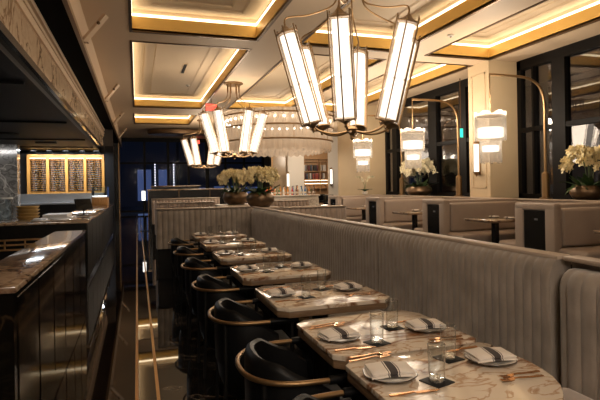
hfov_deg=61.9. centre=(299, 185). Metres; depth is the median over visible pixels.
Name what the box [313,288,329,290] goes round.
coaster
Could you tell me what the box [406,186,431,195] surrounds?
bowl
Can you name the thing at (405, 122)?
window
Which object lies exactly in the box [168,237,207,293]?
armchair
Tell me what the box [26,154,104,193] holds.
wine cabinet
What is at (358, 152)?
lamp
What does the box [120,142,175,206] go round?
building
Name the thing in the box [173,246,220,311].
armchair
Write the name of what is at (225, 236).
dining table
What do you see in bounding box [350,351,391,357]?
fork
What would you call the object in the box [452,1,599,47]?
recessed light
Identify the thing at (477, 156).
wall sconce
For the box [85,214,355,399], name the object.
floor
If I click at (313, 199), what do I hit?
bar counter
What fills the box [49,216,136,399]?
trim
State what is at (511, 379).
fork
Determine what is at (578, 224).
cushion
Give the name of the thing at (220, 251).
napkin
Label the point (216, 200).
banquette
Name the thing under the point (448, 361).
coaster
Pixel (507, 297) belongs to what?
banquette
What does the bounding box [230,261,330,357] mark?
dining table
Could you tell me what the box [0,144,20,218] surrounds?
wall
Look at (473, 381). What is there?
dining table
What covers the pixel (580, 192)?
bowl
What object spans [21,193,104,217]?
countertop
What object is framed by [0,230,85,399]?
countertop
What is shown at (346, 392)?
armchair
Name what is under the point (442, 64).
recessed light
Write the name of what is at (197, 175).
building
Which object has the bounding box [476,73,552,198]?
lamp
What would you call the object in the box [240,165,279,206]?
orchid arrangement
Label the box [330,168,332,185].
wall sconce
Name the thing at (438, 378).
water glass
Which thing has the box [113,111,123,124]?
bracket
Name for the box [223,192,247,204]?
bowl
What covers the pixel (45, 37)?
beam
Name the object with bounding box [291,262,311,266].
napkin
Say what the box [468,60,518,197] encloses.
pillar
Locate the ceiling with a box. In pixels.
[79,0,599,138]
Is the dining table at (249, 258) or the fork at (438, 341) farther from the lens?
the dining table at (249, 258)
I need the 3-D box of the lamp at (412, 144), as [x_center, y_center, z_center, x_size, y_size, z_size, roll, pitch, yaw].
[3.307,-0.924,12.313,1.697,2.428,0.575,-1,0,-11]
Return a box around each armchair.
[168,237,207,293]
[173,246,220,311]
[180,257,237,338]
[191,274,268,378]
[207,298,308,399]
[235,337,361,399]
[293,386,362,399]
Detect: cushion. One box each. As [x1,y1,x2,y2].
[342,197,365,216]
[384,198,443,221]
[450,201,521,231]
[561,207,599,246]
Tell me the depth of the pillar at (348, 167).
17.74 m
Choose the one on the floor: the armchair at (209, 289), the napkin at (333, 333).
the armchair at (209, 289)
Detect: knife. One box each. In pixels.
[275,299,303,301]
[335,346,375,351]
[389,389,439,396]
[443,345,476,351]
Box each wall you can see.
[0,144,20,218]
[20,129,112,195]
[264,156,269,189]
[287,155,303,194]
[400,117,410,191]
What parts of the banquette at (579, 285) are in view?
seat, panel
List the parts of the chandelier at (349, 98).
hanging rod, hanging rod, arm, arm, hanging rod, hanging rod, arm, arm, hanging rod, hanging rod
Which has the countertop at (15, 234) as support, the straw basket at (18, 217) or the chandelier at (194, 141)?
the straw basket at (18, 217)
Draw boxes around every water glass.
[301,275,310,297]
[317,279,325,289]
[369,311,383,342]
[385,299,397,327]
[427,341,445,382]
[440,323,455,358]
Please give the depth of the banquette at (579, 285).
2.09 m
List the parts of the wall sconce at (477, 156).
plate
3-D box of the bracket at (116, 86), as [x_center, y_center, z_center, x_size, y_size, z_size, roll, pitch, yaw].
[-4.903,-2.424,13.027,0.409,0.491,0.115,-1,0,-18]
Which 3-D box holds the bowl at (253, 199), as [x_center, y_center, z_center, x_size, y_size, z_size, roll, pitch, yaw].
[-0.700,0.257,8.837,0.500,0.250,0.500,-1,0,-18]
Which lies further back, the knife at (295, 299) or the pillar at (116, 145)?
the pillar at (116, 145)
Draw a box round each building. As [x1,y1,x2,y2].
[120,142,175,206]
[176,142,261,202]
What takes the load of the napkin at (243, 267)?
on the plate at (249, 270)
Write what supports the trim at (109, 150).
attached to the wall at (108, 133)
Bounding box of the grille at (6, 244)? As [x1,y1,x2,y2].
[0,238,41,250]
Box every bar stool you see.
[318,194,324,202]
[323,195,327,203]
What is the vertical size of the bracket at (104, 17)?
0.491 m
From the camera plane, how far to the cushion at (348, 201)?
14.78 m
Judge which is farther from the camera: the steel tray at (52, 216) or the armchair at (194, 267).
the steel tray at (52, 216)
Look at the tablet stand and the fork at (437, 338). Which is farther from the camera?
the tablet stand
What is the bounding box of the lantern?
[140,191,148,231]
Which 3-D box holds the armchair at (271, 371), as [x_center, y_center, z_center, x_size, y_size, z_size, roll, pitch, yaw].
[-0.002,1.068,2.210,0.551,0.725,0.563,-1,0,-17]
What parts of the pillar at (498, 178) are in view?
panel moulding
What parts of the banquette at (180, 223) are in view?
backrest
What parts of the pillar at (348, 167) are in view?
panel moulding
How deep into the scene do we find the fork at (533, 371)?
1.75 m
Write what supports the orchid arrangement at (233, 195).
on the ledge
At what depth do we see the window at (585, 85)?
13.96 m
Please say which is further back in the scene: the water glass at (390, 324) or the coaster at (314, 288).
the coaster at (314, 288)
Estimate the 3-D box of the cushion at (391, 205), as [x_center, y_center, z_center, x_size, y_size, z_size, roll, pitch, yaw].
[2.860,0.618,12.491,1.720,0.550,0.185,-1,0,-18]
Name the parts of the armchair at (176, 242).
leg, leg, brass rail, backrest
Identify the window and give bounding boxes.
[120,138,263,212]
[385,78,469,196]
[410,67,599,193]
[516,34,599,198]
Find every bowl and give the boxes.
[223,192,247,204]
[246,193,274,206]
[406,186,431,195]
[569,185,599,199]
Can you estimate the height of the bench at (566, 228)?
1.110 m
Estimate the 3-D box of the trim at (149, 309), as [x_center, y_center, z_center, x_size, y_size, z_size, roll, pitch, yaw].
[-3.651,1.489,11.424,0.163,0.003,30.000,-1,0,-18]
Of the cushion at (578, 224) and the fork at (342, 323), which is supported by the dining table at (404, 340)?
the fork at (342, 323)
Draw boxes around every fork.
[309,323,343,328]
[311,321,344,326]
[349,353,390,361]
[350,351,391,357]
[428,335,461,339]
[428,338,462,342]
[499,370,539,377]
[500,374,543,381]
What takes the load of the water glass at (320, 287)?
on the coaster at (314, 288)
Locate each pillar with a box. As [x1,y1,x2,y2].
[113,143,120,216]
[337,105,392,195]
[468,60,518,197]
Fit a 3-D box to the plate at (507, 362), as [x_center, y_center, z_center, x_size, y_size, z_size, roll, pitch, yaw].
[0.723,0.658,1.897,0.191,0.020,0.191,-1,0,-32]
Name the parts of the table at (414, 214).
post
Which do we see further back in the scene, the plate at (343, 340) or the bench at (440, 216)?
the bench at (440, 216)
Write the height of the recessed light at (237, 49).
0.040 m
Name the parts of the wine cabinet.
post, post, rail, rail, post, post, post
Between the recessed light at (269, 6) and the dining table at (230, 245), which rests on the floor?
the dining table at (230, 245)
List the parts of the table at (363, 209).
post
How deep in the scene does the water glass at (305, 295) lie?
3.03 m
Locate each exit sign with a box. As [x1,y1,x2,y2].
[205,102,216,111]
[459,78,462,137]
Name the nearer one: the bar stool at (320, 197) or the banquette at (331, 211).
the banquette at (331, 211)
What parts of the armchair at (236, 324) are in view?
leg, leg, backrest, brass rail, leg, seat, leg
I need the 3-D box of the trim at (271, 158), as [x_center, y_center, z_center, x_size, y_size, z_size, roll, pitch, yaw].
[-1.422,-0.646,25.057,0.090,4.200,0.280,-1,0,-18]
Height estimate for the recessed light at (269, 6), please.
0.040 m
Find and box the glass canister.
[0,197,12,220]
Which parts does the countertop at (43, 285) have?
panel, panel, panel, panel, panel, panel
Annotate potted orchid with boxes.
[355,175,374,193]
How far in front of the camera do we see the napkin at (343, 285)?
3.20 m
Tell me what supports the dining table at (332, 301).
on the floor
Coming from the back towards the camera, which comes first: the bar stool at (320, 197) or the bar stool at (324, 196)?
the bar stool at (320, 197)
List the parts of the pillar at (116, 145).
edge trim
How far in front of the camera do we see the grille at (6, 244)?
7.20 m
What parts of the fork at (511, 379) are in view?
handle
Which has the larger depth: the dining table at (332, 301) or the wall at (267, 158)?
the wall at (267, 158)
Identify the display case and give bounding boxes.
[91,187,108,205]
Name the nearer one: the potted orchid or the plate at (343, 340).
the plate at (343, 340)
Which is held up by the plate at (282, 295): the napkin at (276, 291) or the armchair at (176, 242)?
the napkin at (276, 291)
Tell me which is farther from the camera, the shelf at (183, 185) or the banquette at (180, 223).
the shelf at (183, 185)
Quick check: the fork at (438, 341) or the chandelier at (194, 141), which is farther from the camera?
the chandelier at (194, 141)
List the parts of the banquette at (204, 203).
backrest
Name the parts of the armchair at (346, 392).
backrest, brass rail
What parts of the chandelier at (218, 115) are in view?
hanging rod, hanging rod, hanging rod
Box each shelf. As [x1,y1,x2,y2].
[150,185,199,186]
[304,151,327,204]
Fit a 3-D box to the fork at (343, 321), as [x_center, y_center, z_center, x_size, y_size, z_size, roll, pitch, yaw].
[0.135,0.672,2.421,0.173,0.010,0.022,-1,0,-16]
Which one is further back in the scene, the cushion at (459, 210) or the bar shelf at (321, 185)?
the bar shelf at (321, 185)
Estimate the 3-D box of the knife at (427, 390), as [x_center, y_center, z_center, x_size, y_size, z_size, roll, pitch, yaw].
[0.373,0.669,1.620,0.178,0.007,0.017,-1,0,-14]
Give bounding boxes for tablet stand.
[74,199,92,215]
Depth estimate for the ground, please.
36.75 m
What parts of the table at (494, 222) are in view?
post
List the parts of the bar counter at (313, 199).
panel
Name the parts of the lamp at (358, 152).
lamp shade, bulb, bulb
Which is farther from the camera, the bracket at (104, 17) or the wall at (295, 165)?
the wall at (295, 165)
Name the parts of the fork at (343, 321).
handle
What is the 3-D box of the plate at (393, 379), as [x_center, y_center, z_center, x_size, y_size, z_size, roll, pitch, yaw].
[0.315,0.665,1.759,0.191,0.020,0.191,-1,0,-13]
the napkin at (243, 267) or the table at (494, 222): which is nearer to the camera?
the napkin at (243, 267)
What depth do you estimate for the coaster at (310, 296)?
3.02 m
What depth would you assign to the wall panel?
25.15 m
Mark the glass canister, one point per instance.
(0, 197)
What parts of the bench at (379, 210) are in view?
panel, seat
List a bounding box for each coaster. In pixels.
[296,295,315,298]
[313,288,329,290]
[363,340,390,346]
[380,325,404,330]
[419,377,454,388]
[433,355,464,363]
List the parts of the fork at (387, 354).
handle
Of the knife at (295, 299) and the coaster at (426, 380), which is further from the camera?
the knife at (295, 299)
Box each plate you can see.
[236,268,259,271]
[266,291,296,297]
[290,264,312,268]
[317,334,360,342]
[333,286,362,291]
[363,367,417,382]
[404,324,446,332]
[464,354,516,366]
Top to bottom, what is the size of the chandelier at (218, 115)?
2.060 m
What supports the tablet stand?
on the countertop at (15, 234)
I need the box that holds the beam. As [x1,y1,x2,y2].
[0,0,121,148]
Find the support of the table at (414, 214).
on the floor
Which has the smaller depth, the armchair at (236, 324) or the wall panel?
the armchair at (236, 324)
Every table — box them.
[191,232,246,275]
[200,239,265,286]
[212,248,291,327]
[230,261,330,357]
[255,280,389,378]
[297,310,475,369]
[346,207,365,219]
[346,342,563,399]
[392,211,421,229]
[464,216,514,243]
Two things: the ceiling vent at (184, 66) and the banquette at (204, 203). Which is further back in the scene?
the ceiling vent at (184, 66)
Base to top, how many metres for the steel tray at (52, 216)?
0.075 m
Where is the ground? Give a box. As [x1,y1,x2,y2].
[121,203,246,213]
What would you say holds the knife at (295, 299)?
on the dining table at (332, 301)
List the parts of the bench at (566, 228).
seat, panel, seat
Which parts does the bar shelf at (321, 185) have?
panel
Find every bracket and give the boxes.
[83,13,108,43]
[105,84,119,101]
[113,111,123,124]
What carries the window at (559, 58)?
on the trim
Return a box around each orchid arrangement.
[216,168,254,204]
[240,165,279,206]
[400,157,438,195]
[558,144,599,199]
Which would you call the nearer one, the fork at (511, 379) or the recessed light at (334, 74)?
the fork at (511, 379)
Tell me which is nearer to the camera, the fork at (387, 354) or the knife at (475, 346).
the fork at (387, 354)
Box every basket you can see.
[16,206,38,209]
[16,209,39,212]
[16,212,39,215]
[16,215,38,219]
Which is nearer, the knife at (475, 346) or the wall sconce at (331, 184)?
the knife at (475, 346)
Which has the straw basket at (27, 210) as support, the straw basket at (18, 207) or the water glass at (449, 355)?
the straw basket at (18, 207)
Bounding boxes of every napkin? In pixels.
[217,250,233,253]
[237,265,258,270]
[261,247,276,250]
[266,288,294,295]
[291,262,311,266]
[317,327,360,340]
[334,282,361,289]
[364,361,416,379]
[405,318,446,330]
[464,347,517,363]
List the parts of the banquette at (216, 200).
backrest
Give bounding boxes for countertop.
[0,204,113,283]
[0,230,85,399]
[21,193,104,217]
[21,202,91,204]
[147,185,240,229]
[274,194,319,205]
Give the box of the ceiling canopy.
[147,129,206,135]
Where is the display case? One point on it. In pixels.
(96, 200)
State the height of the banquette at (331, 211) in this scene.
1.100 m
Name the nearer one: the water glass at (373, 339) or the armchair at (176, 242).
the water glass at (373, 339)
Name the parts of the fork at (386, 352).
handle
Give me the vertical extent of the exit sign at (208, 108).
0.460 m
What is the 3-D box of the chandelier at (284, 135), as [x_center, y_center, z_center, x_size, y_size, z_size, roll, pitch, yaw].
[-0.868,-1.971,19.501,4.456,1.570,4.456,-1,0,-26]
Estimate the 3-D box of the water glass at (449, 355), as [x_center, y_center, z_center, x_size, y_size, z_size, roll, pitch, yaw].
[0.573,0.603,1.935,0.062,0.127,0.062,-1,0,-18]
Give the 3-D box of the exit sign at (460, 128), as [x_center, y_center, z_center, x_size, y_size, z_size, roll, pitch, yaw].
[4.261,-2.051,13.282,0.120,1.580,0.066,-1,0,-18]
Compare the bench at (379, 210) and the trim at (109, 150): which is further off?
the trim at (109, 150)
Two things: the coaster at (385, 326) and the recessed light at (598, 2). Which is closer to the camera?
the coaster at (385, 326)
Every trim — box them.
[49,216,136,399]
[105,146,114,226]
[135,219,160,399]
[270,157,273,194]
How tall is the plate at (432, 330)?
0.020 m
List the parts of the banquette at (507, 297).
backrest, backrest, seat, backrest, backrest, panel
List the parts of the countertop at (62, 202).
splash panel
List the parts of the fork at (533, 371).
handle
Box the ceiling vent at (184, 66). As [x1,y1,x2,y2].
[180,64,187,73]
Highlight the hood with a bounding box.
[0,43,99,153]
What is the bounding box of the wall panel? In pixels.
[273,156,286,194]
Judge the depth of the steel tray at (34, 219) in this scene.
7.62 m
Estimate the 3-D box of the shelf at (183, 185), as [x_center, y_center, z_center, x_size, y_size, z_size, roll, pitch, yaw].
[-4.432,0.026,17.788,1.700,0.035,0.330,-1,0,-18]
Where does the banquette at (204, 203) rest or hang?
on the floor
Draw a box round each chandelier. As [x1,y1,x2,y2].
[180,119,221,168]
[198,81,268,159]
[222,106,333,156]
[274,0,420,139]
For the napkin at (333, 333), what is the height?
0.028 m
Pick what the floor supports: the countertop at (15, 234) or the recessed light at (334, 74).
the countertop at (15, 234)
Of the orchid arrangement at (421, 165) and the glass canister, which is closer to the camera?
the glass canister
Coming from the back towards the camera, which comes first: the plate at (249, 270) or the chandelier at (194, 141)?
the chandelier at (194, 141)
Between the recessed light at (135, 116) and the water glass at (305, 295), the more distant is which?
the recessed light at (135, 116)
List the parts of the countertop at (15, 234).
panel, panel, panel, panel, panel, panel, panel, panel, panel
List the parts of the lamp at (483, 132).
drop rod, lamp shade, bulb, bulb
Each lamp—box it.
[354,115,405,194]
[402,98,463,196]
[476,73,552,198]
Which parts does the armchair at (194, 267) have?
leg, leg, brass rail, backrest, seat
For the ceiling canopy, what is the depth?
23.23 m
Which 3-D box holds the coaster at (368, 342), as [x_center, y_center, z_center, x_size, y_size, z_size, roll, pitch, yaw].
[0.329,0.673,2.139,0.086,0.004,0.086,-1,0,-34]
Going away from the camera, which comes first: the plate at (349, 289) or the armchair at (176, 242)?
the plate at (349, 289)
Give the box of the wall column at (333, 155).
[328,131,338,195]
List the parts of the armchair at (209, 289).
leg, leg, backrest, brass rail, seat, leg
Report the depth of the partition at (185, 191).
17.20 m
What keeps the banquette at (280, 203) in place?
on the floor
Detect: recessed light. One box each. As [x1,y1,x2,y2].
[131,0,274,25]
[133,49,238,100]
[135,116,189,118]
[237,74,334,102]
[316,0,464,38]
[322,64,444,104]
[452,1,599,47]
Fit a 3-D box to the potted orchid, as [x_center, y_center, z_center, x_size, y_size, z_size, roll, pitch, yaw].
[2.221,-0.025,17.124,0.528,0.666,0.535,-1,0,31]
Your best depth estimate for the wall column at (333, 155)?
25.82 m
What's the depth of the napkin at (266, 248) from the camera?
5.10 m
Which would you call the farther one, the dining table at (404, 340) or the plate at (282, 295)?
the plate at (282, 295)
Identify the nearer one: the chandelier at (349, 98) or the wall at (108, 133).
the chandelier at (349, 98)
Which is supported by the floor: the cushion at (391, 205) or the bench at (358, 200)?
the bench at (358, 200)
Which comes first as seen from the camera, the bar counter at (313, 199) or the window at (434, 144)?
the window at (434, 144)
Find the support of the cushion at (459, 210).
on the bench at (440, 216)
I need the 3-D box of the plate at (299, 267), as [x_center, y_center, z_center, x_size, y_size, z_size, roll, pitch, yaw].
[0.011,0.670,4.144,0.191,0.020,0.191,-1,0,-6]
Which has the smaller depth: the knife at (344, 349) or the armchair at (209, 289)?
the knife at (344, 349)
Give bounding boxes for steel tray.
[30,218,49,221]
[42,213,75,219]
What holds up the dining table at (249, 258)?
on the floor
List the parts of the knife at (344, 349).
handle, blade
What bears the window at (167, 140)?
in the wall at (267, 158)
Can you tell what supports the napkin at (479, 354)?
on the plate at (507, 362)
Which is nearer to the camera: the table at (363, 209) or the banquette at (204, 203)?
the banquette at (204, 203)
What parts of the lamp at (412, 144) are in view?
drop rod, lamp shade, bulb, bulb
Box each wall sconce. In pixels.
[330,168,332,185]
[473,140,480,176]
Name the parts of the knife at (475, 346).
handle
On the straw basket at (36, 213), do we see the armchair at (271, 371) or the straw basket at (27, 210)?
the straw basket at (27, 210)
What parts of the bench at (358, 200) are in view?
seat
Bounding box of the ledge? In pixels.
[215,203,280,237]
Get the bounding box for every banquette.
[151,197,219,241]
[154,201,214,257]
[156,206,250,278]
[227,206,570,399]
[271,200,309,206]
[280,205,345,219]
[560,255,599,399]
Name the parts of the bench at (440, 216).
seat, panel, seat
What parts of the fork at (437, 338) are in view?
handle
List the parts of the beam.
moulding, edge trim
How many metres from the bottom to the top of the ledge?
1.060 m
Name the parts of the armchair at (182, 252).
leg, leg, brass rail, backrest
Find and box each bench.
[328,195,391,221]
[361,196,443,229]
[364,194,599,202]
[414,198,521,241]
[499,202,599,268]
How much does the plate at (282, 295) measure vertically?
0.020 m
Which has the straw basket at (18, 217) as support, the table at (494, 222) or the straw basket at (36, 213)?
the straw basket at (36, 213)
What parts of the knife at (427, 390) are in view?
handle, blade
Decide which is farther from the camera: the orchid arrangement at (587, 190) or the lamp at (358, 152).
the lamp at (358, 152)

